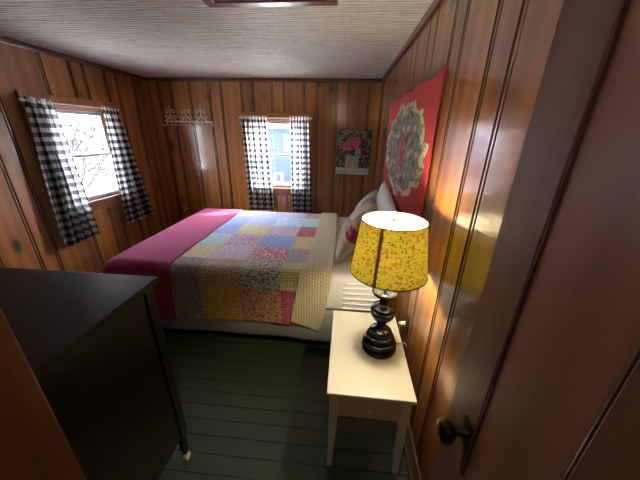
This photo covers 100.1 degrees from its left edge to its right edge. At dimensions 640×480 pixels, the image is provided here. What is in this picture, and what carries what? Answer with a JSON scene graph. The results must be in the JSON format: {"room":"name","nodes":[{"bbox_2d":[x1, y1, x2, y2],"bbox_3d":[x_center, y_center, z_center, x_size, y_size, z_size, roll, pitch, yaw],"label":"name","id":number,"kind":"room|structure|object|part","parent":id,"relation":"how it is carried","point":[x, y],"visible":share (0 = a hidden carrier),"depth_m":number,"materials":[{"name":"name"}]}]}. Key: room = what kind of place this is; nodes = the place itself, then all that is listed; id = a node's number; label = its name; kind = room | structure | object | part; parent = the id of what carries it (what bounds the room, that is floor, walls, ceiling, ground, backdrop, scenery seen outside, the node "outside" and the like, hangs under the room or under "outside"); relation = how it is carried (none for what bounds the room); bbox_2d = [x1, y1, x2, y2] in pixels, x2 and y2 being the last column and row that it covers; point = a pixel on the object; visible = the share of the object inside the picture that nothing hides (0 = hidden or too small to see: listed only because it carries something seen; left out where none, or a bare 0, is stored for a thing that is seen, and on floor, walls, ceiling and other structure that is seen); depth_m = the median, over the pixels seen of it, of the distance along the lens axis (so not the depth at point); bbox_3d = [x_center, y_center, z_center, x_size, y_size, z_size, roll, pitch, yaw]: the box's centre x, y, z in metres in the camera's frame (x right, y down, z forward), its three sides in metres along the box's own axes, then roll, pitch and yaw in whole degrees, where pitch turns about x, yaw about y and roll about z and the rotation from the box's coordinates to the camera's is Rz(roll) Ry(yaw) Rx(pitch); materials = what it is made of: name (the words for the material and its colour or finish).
{"room":"bedroom","nodes":[
{"label":"bedroom","id":0,"kind":"room"},
{"bbox_2d":[0,42,171,272],"bbox_3d":[-2.592,-0.388,2.198,0.120,2.350,3.919,3,22,4],"label":"wall","id":1,"kind":"structure","parent":0,"point":[30,236],"depth_m":2.50,"materials":[{"name":"brown wood"}]},
{"bbox_2d":[15,90,121,211],"bbox_3d":[-2.496,-0.896,2.875,0.145,1.120,1.040,3,22,4],"label":"window","id":2,"kind":"structure","parent":1,"relation":"in","point":[108,201],"depth_m":2.87,"materials":[{"name":"brown wood"}]},
{"bbox_3d":[-2.446,-0.893,2.871,0.024,1.120,1.040,3,22,4],"label":"casing","id":3,"kind":"part","parent":2,"relation":"part of","materials":[{"name":"brown wood"}]},
{"bbox_2d":[16,98,118,110],"bbox_3d":[-2.402,-1.320,2.635,0.070,0.026,1.026,3,22,4],"label":"curtain rod","id":4,"kind":"object","parent":2,"relation":"attached to","point":[19,99],"visible":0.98,"depth_m":2.50,"materials":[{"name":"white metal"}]},
{"bbox_2d":[22,96,99,247],"bbox_3d":[-2.425,-0.589,2.503,0.080,1.329,0.378,3,22,4],"label":"curtain","id":5,"kind":"object","parent":4,"relation":"hanging from","point":[76,222],"visible":1,"depth_m":2.50,"materials":[{"name":"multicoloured fabric"}]},
{"bbox_2d":[102,105,153,223],"bbox_3d":[-2.353,-0.886,3.286,0.081,1.349,0.458,3,22,4],"label":"curtain","id":6,"kind":"object","parent":4,"relation":"hanging from","point":[136,203],"visible":1,"depth_m":3.26,"materials":[{"name":"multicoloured fabric"}]},
{"bbox_3d":[-2.536,-1.104,2.796,0.025,0.448,0.732,3,22,4],"label":"sash","id":7,"kind":"part","parent":2,"relation":"part of","materials":[{"name":"white paint"}]},
{"bbox_3d":[-2.514,-0.698,2.954,0.025,0.474,0.732,3,22,4],"label":"sash","id":8,"kind":"part","parent":2,"relation":"part of","materials":[{"name":"white paint"}]},
{"bbox_3d":[-2.479,-0.466,3.042,0.095,0.022,0.760,3,22,4],"label":"sill","id":9,"kind":"part","parent":2,"relation":"part of","materials":[{"name":"brown wood"}]},
{"bbox_2d":[0,36,145,80],"bbox_3d":[-2.490,-1.480,1.883,0.022,0.045,3.648,3,22,4],"label":"trim","id":10,"kind":"structure","parent":1,"relation":"attached to","point":[5,40],"depth_m":2.53,"materials":[{"name":"brown wood"}]},
{"bbox_2d":[0,0,433,77],"bbox_3d":[-0.991,-1.196,1.098,3.390,0.060,5.340,3,22,4],"label":"ceiling","id":11,"kind":"structure","parent":0,"point":[144,38],"depth_m":1.95,"materials":[{"name":"white paint"}]},
{"bbox_2d":[202,0,337,7],"bbox_3d":[-0.291,-1.167,1.158,0.720,0.012,0.690,3,22,4],"label":"ceiling hatch","id":12,"kind":"object","parent":11,"relation":"attached to","point":[211,3],"visible":1,"depth_m":1.44,"materials":[{"name":"brown wood"}]},
{"bbox_3d":[-0.291,-1.170,1.157,0.610,0.006,0.580,3,22,4],"label":"hatch panel","id":13,"kind":"part","parent":12,"relation":"part of","materials":[{"name":"brown wood"}]},
{"bbox_2d":[147,81,380,223],"bbox_3d":[-0.791,-1.046,3.954,3.390,2.350,0.120,3,22,4],"label":"wall","id":14,"kind":"structure","parent":0,"point":[204,165],"depth_m":3.76,"materials":[{"name":"brown wood"}]},
{"bbox_2d":[144,81,174,224],"bbox_3d":[-2.352,-1.073,4.005,0.030,2.265,0.030,3,22,4],"label":"trim","id":15,"kind":"structure","parent":14,"relation":"attached to","point":[145,82],"depth_m":3.90,"materials":[{"name":"brown wood"}]},
{"bbox_2d":[163,106,213,125],"bbox_3d":[-1.818,-1.704,3.690,0.732,0.253,0.063,3,22,4],"label":"coat rack","id":16,"kind":"object","parent":14,"relation":"attached to","point":[169,110],"visible":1,"depth_m":3.71,"materials":[{"name":"white metal"}]},
{"bbox_2d":[145,77,382,82],"bbox_3d":[-0.776,-2.073,3.472,3.150,0.045,0.022,3,22,4],"label":"trim","id":17,"kind":"structure","parent":14,"relation":"attached to","point":[182,79],"depth_m":3.46,"materials":[{"name":"brown wood"}]},
{"bbox_2d":[239,112,316,195],"bbox_3d":[-0.576,-1.209,3.845,1.060,1.120,0.145,3,22,4],"label":"window","id":18,"kind":"structure","parent":14,"relation":"in","point":[276,191],"depth_m":3.71,"materials":[{"name":"brown wood"}]},
{"bbox_2d":[238,116,311,118],"bbox_3d":[-0.599,-1.631,3.584,0.995,0.026,0.070,3,22,4],"label":"curtain rod","id":19,"kind":"object","parent":18,"relation":"attached to","point":[239,116],"visible":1,"depth_m":3.56,"materials":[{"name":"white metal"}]},
{"bbox_2d":[240,115,273,209],"bbox_3d":[-0.875,-1.054,3.813,0.402,1.309,0.081,3,22,4],"label":"curtain","id":20,"kind":"object","parent":19,"relation":"hanging from","point":[254,130],"visible":1,"depth_m":3.80,"materials":[{"name":"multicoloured fabric"}]},
{"bbox_3d":[-0.601,-1.623,3.564,0.970,0.012,0.012,3,22,4],"label":"rod","id":21,"kind":"part","parent":19,"relation":"part of","materials":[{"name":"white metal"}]},
{"bbox_2d":[290,116,311,212],"bbox_3d":[-0.263,-1.019,3.770,0.301,1.319,0.080,3,22,4],"label":"curtain","id":22,"kind":"object","parent":19,"relation":"hanging from","point":[299,128],"visible":1,"depth_m":3.76,"materials":[{"name":"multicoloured fabric"}]},
{"bbox_3d":[-0.568,-1.431,3.806,0.752,0.448,0.025,3,22,4],"label":"sash","id":23,"kind":"part","parent":18,"relation":"part of","materials":[{"name":"white paint"}]},
{"bbox_3d":[-0.578,-1.016,3.938,0.752,0.474,0.025,3,22,4],"label":"sash","id":24,"kind":"part","parent":18,"relation":"part of","materials":[{"name":"white paint"}]},
{"bbox_3d":[-0.586,-0.771,3.992,0.780,0.022,0.095,3,22,4],"label":"sill","id":25,"kind":"part","parent":18,"relation":"part of","materials":[{"name":"brown wood"}]},
{"bbox_2d":[335,129,372,174],"bbox_3d":[0.460,-1.207,3.697,0.482,0.604,0.022,4,22,4],"label":"print","id":26,"kind":"object","parent":14,"relation":"attached to","point":[353,145],"visible":1,"depth_m":3.68,"materials":[{"name":"paper"}]},
{"bbox_2d":[372,83,382,190],"bbox_3d":[0.761,-0.924,3.784,0.020,2.265,0.020,3,22,4],"label":"trim","id":27,"kind":"structure","parent":14,"relation":"attached to","point":[381,83],"depth_m":3.59,"materials":[{"name":"brown wood"}]},
{"bbox_2d":[159,328,409,479],"bbox_3d":[-1.033,0.997,1.997,3.390,0.060,5.300,3,22,4],"label":"floor","id":28,"kind":"structure","parent":0,"point":[255,407],"depth_m":1.66,"materials":[{"name":"green wood"}]},
{"bbox_2d":[0,267,190,479],"bbox_3d":[-1.255,0.734,1.073,1.136,1.100,0.582,3,22,4],"label":"dresser","id":29,"kind":"object","parent":28,"relation":"on","point":[94,344],"visible":0.71,"depth_m":0.94,"materials":[{"name":"black wood"}]},
{"bbox_3d":[-0.721,0.681,0.995,0.010,0.875,0.445,3,22,4],"label":"panel","id":30,"kind":"part","parent":29,"relation":"part of","materials":[{"name":"brown wood"}]},
{"bbox_3d":[-0.710,0.596,1.224,0.045,0.885,0.045,3,22,4],"label":"corner post","id":31,"kind":"part","parent":29,"relation":"part of","materials":[{"name":"brown wood"}]},
{"bbox_2d":[160,217,379,342],"bbox_3d":[-0.535,0.262,2.894,2.180,0.665,1.635,3,22,4],"label":"bed","id":32,"kind":"object","parent":28,"relation":"on","point":[346,293],"visible":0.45,"depth_m":2.17,"materials":[{"name":"white fabric"}]},
{"bbox_2d":[102,208,243,319],"bbox_3d":[-1.382,0.122,2.941,0.576,0.555,1.738,3,22,4],"label":"blanket","id":33,"kind":"object","parent":32,"relation":"on","point":[154,256],"visible":0.75,"depth_m":2.25,"materials":[{"name":"pink fabric"}]},
{"bbox_2d":[169,211,337,331],"bbox_3d":[-0.559,0.152,2.880,1.446,0.544,1.710,3,22,4],"label":"patchwork quilt","id":34,"kind":"object","parent":32,"relation":"on","point":[257,266],"visible":0.94,"depth_m":2.13,"materials":[{"name":"multicoloured fabric"}]},
{"bbox_3d":[-0.530,0.096,2.853,2.180,0.325,1.590,3,22,4],"label":"mattress","id":35,"kind":"part","parent":32,"relation":"part of","materials":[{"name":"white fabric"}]},
{"bbox_2d":[335,189,376,263],"bbox_3d":[0.328,-0.139,2.342,0.317,0.524,0.689,5,22,10],"label":"bed pillow","id":36,"kind":"object","parent":32,"relation":"on","point":[348,235],"visible":0.69,"depth_m":2.14,"materials":[{"name":"fabric"}]},
{"bbox_2d":[376,181,395,211],"bbox_3d":[0.511,-0.168,2.260,0.199,0.573,0.758,2,22,1],"label":"bed pillow","id":37,"kind":"object","parent":32,"relation":"on","point":[384,200],"visible":0.21,"depth_m":2.10,"materials":[{"name":"white fabric"}]},
{"bbox_2d":[327,310,416,473],"bbox_3d":[0.254,0.851,1.584,0.400,0.562,0.620,3,22,5],"label":"nightstand","id":38,"kind":"object","parent":28,"relation":"on","point":[360,385],"visible":0.85,"depth_m":1.30,"materials":[{"name":"beige paint"}]},
{"bbox_3d":[0.064,0.950,1.352,0.042,0.542,0.042,3,22,5],"label":"leg","id":39,"kind":"part","parent":38,"relation":"part of","materials":[{"name":"beige paint"}]},
{"bbox_3d":[0.232,0.784,1.275,0.310,0.170,0.017,3,22,5],"label":"rail","id":40,"kind":"part","parent":38,"relation":"part of","materials":[{"name":"beige paint"}]},
{"bbox_3d":[0.229,0.795,1.251,0.028,0.028,0.030,3,22,5],"label":"knob","id":41,"kind":"part","parent":38,"relation":"part of","materials":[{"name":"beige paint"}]},
{"bbox_3d":[0.254,0.702,1.484,0.304,0.131,0.476,3,22,5],"label":"drawer","id":42,"kind":"part","parent":38,"relation":"part of","materials":[{"name":"beige paint"}]},
{"bbox_2d":[350,211,428,359],"bbox_3d":[0.336,0.428,1.459,0.382,1.162,0.449,3,22,4],"label":"table lamp","id":43,"kind":"object","parent":38,"relation":"on","point":[390,257],"visible":0.98,"depth_m":1.17,"materials":[{"name":"printed fabric"},{"name":"dark painted wood"}]},
{"bbox_3d":[0.334,0.031,1.260,0.362,0.260,0.362,3,22,4],"label":"lamp shade","id":44,"kind":"part","parent":43,"relation":"part of","materials":[{"name":"yellow fabric"}]},
{"bbox_3d":[0.392,0.968,1.324,0.042,0.542,0.042,3,22,5],"label":"leg","id":45,"kind":"part","parent":38,"relation":"part of","materials":[{"name":"beige paint"}]},
{"bbox_2d":[373,0,562,479],"bbox_3d":[0.615,-0.011,1.406,0.120,2.350,5.119,3,22,4],"label":"wall","id":46,"kind":"structure","parent":0,"point":[494,53],"depth_m":1.02,"materials":[{"name":"brown wood"}]},
{"bbox_2d":[404,314,409,335],"bbox_3d":[0.543,0.533,1.686,0.010,0.116,0.072,3,22,4],"label":"wall outlet","id":47,"kind":"object","parent":46,"relation":"attached to","point":[407,321],"visible":1,"depth_m":1.67,"materials":[{"name":"plastic"}]},
{"bbox_2d":[403,421,421,479],"bbox_3d":[0.600,0.652,2.693,0.030,0.130,3.220,3,22,4],"label":"baseboard","id":48,"kind":"structure","parent":46,"relation":"attached to","point":[413,466],"depth_m":1.42,"materials":[{"name":"brown wood"}]},
{"bbox_2d":[382,0,443,81],"bbox_3d":[0.564,-1.063,0.985,0.022,0.045,5.098,3,22,4],"label":"trim","id":49,"kind":"structure","parent":46,"relation":"attached to","point":[435,4],"depth_m":1.73,"materials":[{"name":"brown wood"}]},
{"bbox_2d":[382,65,446,216],"bbox_3d":[0.612,-0.637,2.038,0.024,0.890,1.461,3,22,4],"label":"tapestry","id":50,"kind":"object","parent":46,"relation":"hanging from","point":[413,117],"visible":0.89,"depth_m":1.68,"materials":[{"name":"fabric"}]},
{"bbox_2d":[429,0,639,479],"bbox_3d":[0.347,0.529,0.406,0.117,2.010,0.741,2,22,3],"label":"door","id":51,"kind":"structure","parent":46,"relation":"in","point":[547,387],"depth_m":0.41,"materials":[{"name":"brown wood"}]},
{"bbox_3d":[0.337,0.489,0.685,0.069,0.058,0.058,2,22,3],"label":"knob","id":52,"kind":"part","parent":51,"relation":"part of","materials":[{"name":"brown metal"}]},
{"bbox_3d":[0.373,0.490,0.683,0.004,0.076,0.044,2,22,3],"label":"knob plate","id":53,"kind":"part","parent":51,"relation":"part of","materials":[{"name":"brown metal"}]},
{"bbox_3d":[-1.622,0.314,0.472,2.330,2.350,0.130,3,22,4],"label":"wall","id":54,"kind":"structure","parent":0,"visible":0},
{"bbox_2d":[0,306,86,479],"bbox_3d":[-0.454,0.376,0.374,0.038,2.310,0.182,3,22,4],"label":"trim","id":55,"kind":"structure","parent":54,"relation":"attached to","point":[34,445],"depth_m":0.39,"materials":[{"name":"brown wood"}]},
{"label":"outside","id":56,"kind":"structure","parent":0,"visible":0},
{"bbox_2d":[86,164,290,184],"bbox_3d":[-3.824,-3.675,14.004,50.000,0.200,52.000,3,22,4],"label":"ground","id":57,"kind":"structure","parent":56,"point":[111,175],"depth_m":10.72,"materials":[{"name":"white snow"}]},
{"bbox_2d":[57,113,103,151],"bbox_3d":[-8.544,-3.469,8.505,2.767,3.299,2.791,6,22,13],"label":"bare shrub","id":58,"kind":"object","parent":57,"relation":"on","point":[61,122],"visible":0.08,"depth_m":8.61,"materials":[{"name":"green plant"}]},
{"bbox_2d":[58,113,111,169],"bbox_3d":[-14.638,-5.904,8.727,14.396,8.416,34.000,3,22,4],"label":"sky","id":59,"kind":"structure","parent":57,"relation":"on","point":[65,114],"depth_m":9.78,"materials":[{"name":"white"}]},
{"bbox_2d":[57,113,116,196],"bbox_3d":[-3.962,-1.168,4.126,2.441,2.416,2.516,3,22,4],"label":"bare shrub","id":60,"kind":"object","parent":57,"relation":"on","point":[78,129],"visible":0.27,"depth_m":4.09,"materials":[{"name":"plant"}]},
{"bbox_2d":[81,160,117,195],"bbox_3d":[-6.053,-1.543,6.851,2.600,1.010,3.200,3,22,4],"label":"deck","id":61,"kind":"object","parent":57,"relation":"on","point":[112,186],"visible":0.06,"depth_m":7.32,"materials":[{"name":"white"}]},
{"bbox_2d":[274,172,282,183],"bbox_3d":[-1.432,-2.100,9.282,0.300,0.430,0.280,0,22,-3],"label":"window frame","id":62,"kind":"structure","parent":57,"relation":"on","point":[275,173],"depth_m":9.20,"materials":[{"name":"white wood"}]},
{"bbox_2d":[267,124,290,181],"bbox_3d":[-1.089,-4.709,12.268,8.200,3.100,6.400,3,22,4],"label":"house","id":63,"kind":"structure","parent":57,"relation":"on","point":[278,134],"depth_m":9.64,"materials":[{"name":"blue"}]},
{"bbox_3d":[-1.039,-3.424,9.523,0.400,0.430,0.010,3,22,4],"label":"pane","id":64,"kind":"part","parent":63,"relation":"part of","materials":[{"name":"white glass"}]}
]}

